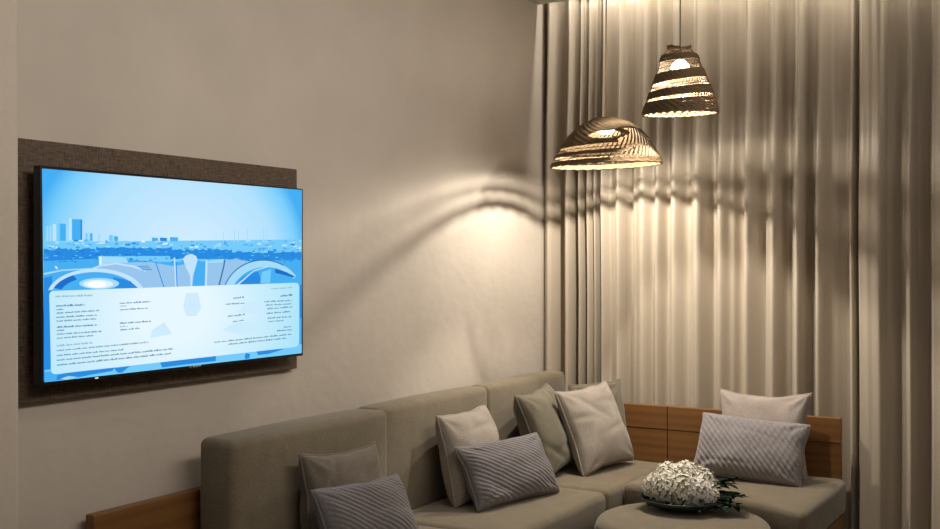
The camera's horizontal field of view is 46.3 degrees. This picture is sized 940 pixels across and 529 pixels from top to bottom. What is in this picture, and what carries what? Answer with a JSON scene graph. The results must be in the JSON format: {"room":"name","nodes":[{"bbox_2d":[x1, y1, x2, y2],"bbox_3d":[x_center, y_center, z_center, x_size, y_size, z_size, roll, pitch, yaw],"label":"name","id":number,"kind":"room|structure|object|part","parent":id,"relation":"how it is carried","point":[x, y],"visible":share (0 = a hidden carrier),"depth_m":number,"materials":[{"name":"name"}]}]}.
{"room":"living room","nodes":[
{"label":"living room","id":0,"kind":"room"},
{"bbox_2d":[0,0,17,528],"bbox_3d":[-2.029,0.052,1.383,0.100,2.690,3.332,0,0,30],"label":"wall","id":1,"kind":"structure","parent":0,"point":[8,8],"depth_m":2.77,"materials":[{"name":"paint"}]},
{"bbox_2d":[18,0,546,528],"bbox_3d":[-1.272,-0.082,2.891,0.120,2.950,6.700,0,0,30],"label":"wall","id":2,"kind":"structure","parent":0,"point":[412,132],"depth_m":4.08,"materials":[{"name":"paint"}]},
{"bbox_2d":[18,138,296,403],"bbox_3d":[-0.904,0.016,3.374,0.025,0.698,1.135,0,0,30],"label":"board","id":3,"kind":"object","parent":2,"relation":"attached to","point":[31,153],"visible":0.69,"depth_m":3.11,"materials":[{"name":"brown laminate"}]},
{"bbox_2d":[33,165,302,385],"bbox_3d":[-0.872,0.027,3.339,0.067,0.574,1.074,0,0,30],"label":"television","id":4,"kind":"object","parent":3,"relation":"attached to","point":[134,274],"visible":1,"depth_m":3.22,"materials":[{"name":"blue glass"}]},
{"bbox_2d":[528,0,568,4],"bbox_3d":[0.591,-1.449,1.795,4.440,0.310,6.940,0,0,30],"label":"ceiling","id":5,"kind":"structure","parent":0,"point":[537,2],"depth_m":5.45,"materials":[{"name":"paint"}]},
{"bbox_2d":[550,0,662,170],"bbox_3d":[0.601,-0.862,4.863,0.496,0.878,0.496,0,0,44],"label":"pendant lamp","id":6,"kind":"object","parent":5,"relation":"hanging from","point":[600,135],"visible":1,"depth_m":4.75,"materials":[{"name":"brown wicker"}]},
{"bbox_3d":[0.601,-0.597,4.863,0.076,0.042,0.076,0,0,30],"label":"bulb","id":7,"kind":"part","parent":6,"relation":"part of","materials":[{"name":"white glass"}]},
{"bbox_3d":[0.597,-0.545,4.861,0.496,0.212,0.496,-1,1,30],"label":"lamp shade","id":8,"kind":"part","parent":6,"relation":"part of","materials":[{"name":"brown wicker"}]},
{"bbox_3d":[0.602,-0.960,4.862,0.007,0.643,0.006,0,0,30],"label":"cord","id":9,"kind":"part","parent":6,"relation":"part of","materials":[{"name":"beige plastic"}]},
{"bbox_2d":[641,0,718,117],"bbox_3d":[0.856,-0.951,4.481,0.313,0.699,0.312,0,0,3],"label":"pendant lamp","id":10,"kind":"object","parent":5,"relation":"hanging from","point":[674,101],"visible":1,"depth_m":4.40,"materials":[{"name":"brown wicker"}]},
{"bbox_3d":[0.850,-0.870,4.470,0.135,0.043,0.129,0,3,30],"label":"crown","id":11,"kind":"part","parent":10,"relation":"part of","materials":[{"name":"brown wicker"}]},
{"bbox_3d":[0.856,-0.809,4.481,0.076,0.042,0.076,0,0,30],"label":"bulb","id":12,"kind":"part","parent":10,"relation":"part of","materials":[{"name":"white glass"}]},
{"bbox_3d":[0.857,-1.065,4.481,0.007,0.430,0.006,0,0,30],"label":"cord","id":13,"kind":"part","parent":10,"relation":"part of","materials":[{"name":"grey plastic"}]},
{"bbox_3d":[0.853,-0.735,4.476,0.312,0.240,0.313,0,3,30],"label":"lamp shade","id":14,"kind":"part","parent":10,"relation":"part of","materials":[{"name":"brown wicker"}]},
{"bbox_3d":[1.695,-1.465,4.852,2.990,0.193,0.050,0,0,30],"label":"track","id":15,"kind":"object","parent":5,"relation":"attached to","visible":0},
{"bbox_2d":[544,0,580,391],"bbox_3d":[0.482,0.000,5.595,0.169,2.735,0.198,0,0,30],"label":"curtain","id":16,"kind":"object","parent":15,"relation":"hanging from","point":[561,331],"visible":0.65,"depth_m":5.56,"materials":[{"name":"beige fabric"}]},
{"bbox_2d":[859,0,939,528],"bbox_3d":[2.036,0.002,4.601,0.802,2.735,0.106,0,0,30],"label":"curtain","id":17,"kind":"object","parent":15,"relation":"hanging from","point":[899,40],"visible":1,"depth_m":4.72,"materials":[{"name":"beige fabric"}]},
{"bbox_3d":[0.591,1.446,1.801,4.440,0.100,6.940,0,0,30],"label":"floor","id":18,"kind":"structure","parent":0,"visible":0},
{"bbox_2d":[86,371,845,528],"bbox_3d":[0.288,0.955,3.910,1.483,0.872,2.843,0,0,30],"label":"sofa","id":19,"kind":"object","parent":18,"relation":"on","point":[250,477],"visible":0.56,"depth_m":4.17,"materials":[{"name":"fabric"}]},
{"bbox_3d":[-0.345,0.991,4.260,0.035,0.599,2.805,0,0,30],"label":"panel","id":20,"kind":"part","parent":19,"relation":"part of","materials":[{"name":"brown wood"}]},
{"bbox_2d":[200,408,386,528],"bbox_3d":[-0.561,0.738,3.658,0.162,0.434,0.818,0,0,30],"label":"cushion","id":21,"kind":"object","parent":19,"relation":"on","point":[250,477],"depth_m":3.42,"materials":[{"name":"fabric"}]},
{"bbox_2d":[298,442,381,528],"bbox_3d":[-0.413,0.772,3.589,0.168,0.356,0.400,0,0,35],"label":"throw cushion","id":22,"kind":"object","parent":19,"relation":"on","point":[359,465],"visible":0.58,"depth_m":3.49,"materials":[{"name":"beige fabric"}]},
{"bbox_2d":[310,473,418,528],"bbox_3d":[-0.315,0.809,3.468,0.168,0.271,0.495,0,0,28],"label":"lumbar cushion","id":23,"kind":"object","parent":19,"relation":"on","point":[383,502],"visible":1,"depth_m":3.40,"materials":[{"name":"grey fabric"}]},
{"bbox_2d":[359,386,486,509],"bbox_3d":[-0.175,0.737,4.387,0.126,0.436,0.831,0,0,30],"label":"cushion","id":24,"kind":"object","parent":19,"relation":"on","point":[411,439],"depth_m":4.25,"materials":[{"name":"fabric"}]},
{"bbox_2d":[418,525,442,528],"bbox_3d":[-0.298,1.000,3.543,0.531,0.157,0.814,0,0,30],"label":"seat cushion","id":25,"kind":"object","parent":19,"relation":"on","point":[420,526],"depth_m":3.89,"materials":[{"name":"fabric"}]},
{"bbox_2d":[435,405,498,507],"bbox_3d":[0.007,0.756,4.369,0.188,0.358,0.421,0,0,28],"label":"throw cushion","id":26,"kind":"object","parent":19,"relation":"on","point":[475,426],"visible":0.64,"depth_m":4.22,"materials":[{"name":"beige fabric"}]},
{"bbox_2d":[454,432,559,511],"bbox_3d":[0.155,0.806,4.304,0.177,0.232,0.497,0,0,41],"label":"lumbar cushion","id":27,"kind":"object","parent":19,"relation":"on","point":[496,473],"visible":1,"depth_m":4.22,"materials":[{"name":"grey fabric"}]},
{"bbox_2d":[412,487,604,528],"bbox_3d":[0.121,0.998,4.258,0.531,0.156,0.854,0,0,30],"label":"seat cushion","id":28,"kind":"object","parent":19,"relation":"on","point":[571,507],"depth_m":4.15,"materials":[{"name":"fabric"}]},
{"bbox_2d":[472,371,564,440],"bbox_3d":[0.228,0.735,5.082,0.124,0.437,0.787,0,0,30],"label":"cushion","id":29,"kind":"object","parent":19,"relation":"on","point":[500,393],"depth_m":4.89,"materials":[{"name":"fabric"}]},
{"bbox_2d":[513,383,574,473],"bbox_3d":[0.339,0.739,4.887,0.231,0.382,0.404,0,0,18],"label":"throw cushion","id":30,"kind":"object","parent":19,"relation":"on","point":[538,411],"visible":0.71,"depth_m":4.75,"materials":[{"name":"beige fabric"}]},
{"bbox_2d":[554,380,633,476],"bbox_3d":[0.566,0.734,4.961,0.208,0.378,0.434,0,0,37],"label":"throw cushion","id":31,"kind":"object","parent":19,"relation":"on","point":[597,434],"visible":1,"depth_m":4.86,"materials":[{"name":"beige fabric"}]},
{"bbox_2d":[568,379,626,428],"bbox_3d":[0.613,0.738,5.183,0.316,0.380,0.116,0,0,-33],"label":"throw cushion","id":32,"kind":"object","parent":19,"relation":"on","point":[615,386],"visible":0.21,"depth_m":5.22,"materials":[{"name":"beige fabric"}]},
{"bbox_2d":[555,460,661,510],"bbox_3d":[0.519,0.996,4.941,0.526,0.159,0.734,0,0,30],"label":"seat cushion","id":33,"kind":"object","parent":19,"relation":"on","point":[612,480],"depth_m":4.74,"materials":[{"name":"fabric"}]},
{"bbox_3d":[0.662,0.976,5.320,0.620,0.624,0.033,0,0,30],"label":"panel","id":34,"kind":"part","parent":19,"relation":"part of","materials":[{"name":"brown wood"}]},
{"bbox_2d":[624,463,845,528],"bbox_3d":[1.086,0.993,4.599,0.804,0.165,0.750,0,0,30],"label":"seat cushion","id":35,"kind":"object","parent":19,"relation":"on","point":[820,500],"depth_m":4.41,"materials":[{"name":"fabric"}]},
{"bbox_2d":[693,412,810,486],"bbox_3d":[1.188,0.786,4.677,0.478,0.271,0.195,0,0,29],"label":"lumbar cushion","id":36,"kind":"object","parent":19,"relation":"on","point":[756,450],"visible":0.97,"depth_m":4.62,"materials":[{"name":"grey fabric"}]},
{"bbox_3d":[1.271,0.977,4.963,0.784,0.624,0.033,0,0,30],"label":"panel","id":37,"kind":"part","parent":19,"relation":"part of","materials":[{"name":"brown wood"}]},
{"bbox_2d":[719,389,811,479],"bbox_3d":[1.278,0.744,4.808,0.414,0.385,0.170,0,0,27],"label":"throw cushion","id":38,"kind":"object","parent":19,"relation":"on","point":[793,408],"visible":0.38,"depth_m":4.77,"materials":[{"name":"beige fabric"}]},
{"bbox_2d":[594,502,770,528],"bbox_3d":[0.790,1.167,4.096,0.651,0.448,0.651,0,0,30],"label":"round ottoman","id":39,"kind":"object","parent":18,"relation":"on","point":[636,515],"visible":0.84,"depth_m":4.07,"materials":[{"name":"fabric"}]},
{"bbox_2d":[634,459,748,512],"bbox_3d":[0.856,0.847,4.227,0.438,0.186,0.334,0,0,30],"label":"flower bowl","id":40,"kind":"object","parent":39,"relation":"on","point":[687,488],"visible":1,"depth_m":4.17,"materials":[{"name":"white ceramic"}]},
{"bbox_3d":[2.308,-0.086,4.744,4.420,2.950,0.120,0,0,30],"label":"wall","id":41,"kind":"structure","parent":0,"visible":0},
{"bbox_2d":[578,0,858,528],"bbox_3d":[1.130,0.001,5.199,1.366,2.735,0.176,0,0,34],"label":"curtain","id":42,"kind":"object","parent":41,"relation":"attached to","point":[730,262],"visible":0.71,"depth_m":5.14,"materials":[{"name":"beige fabric"}]}
]}

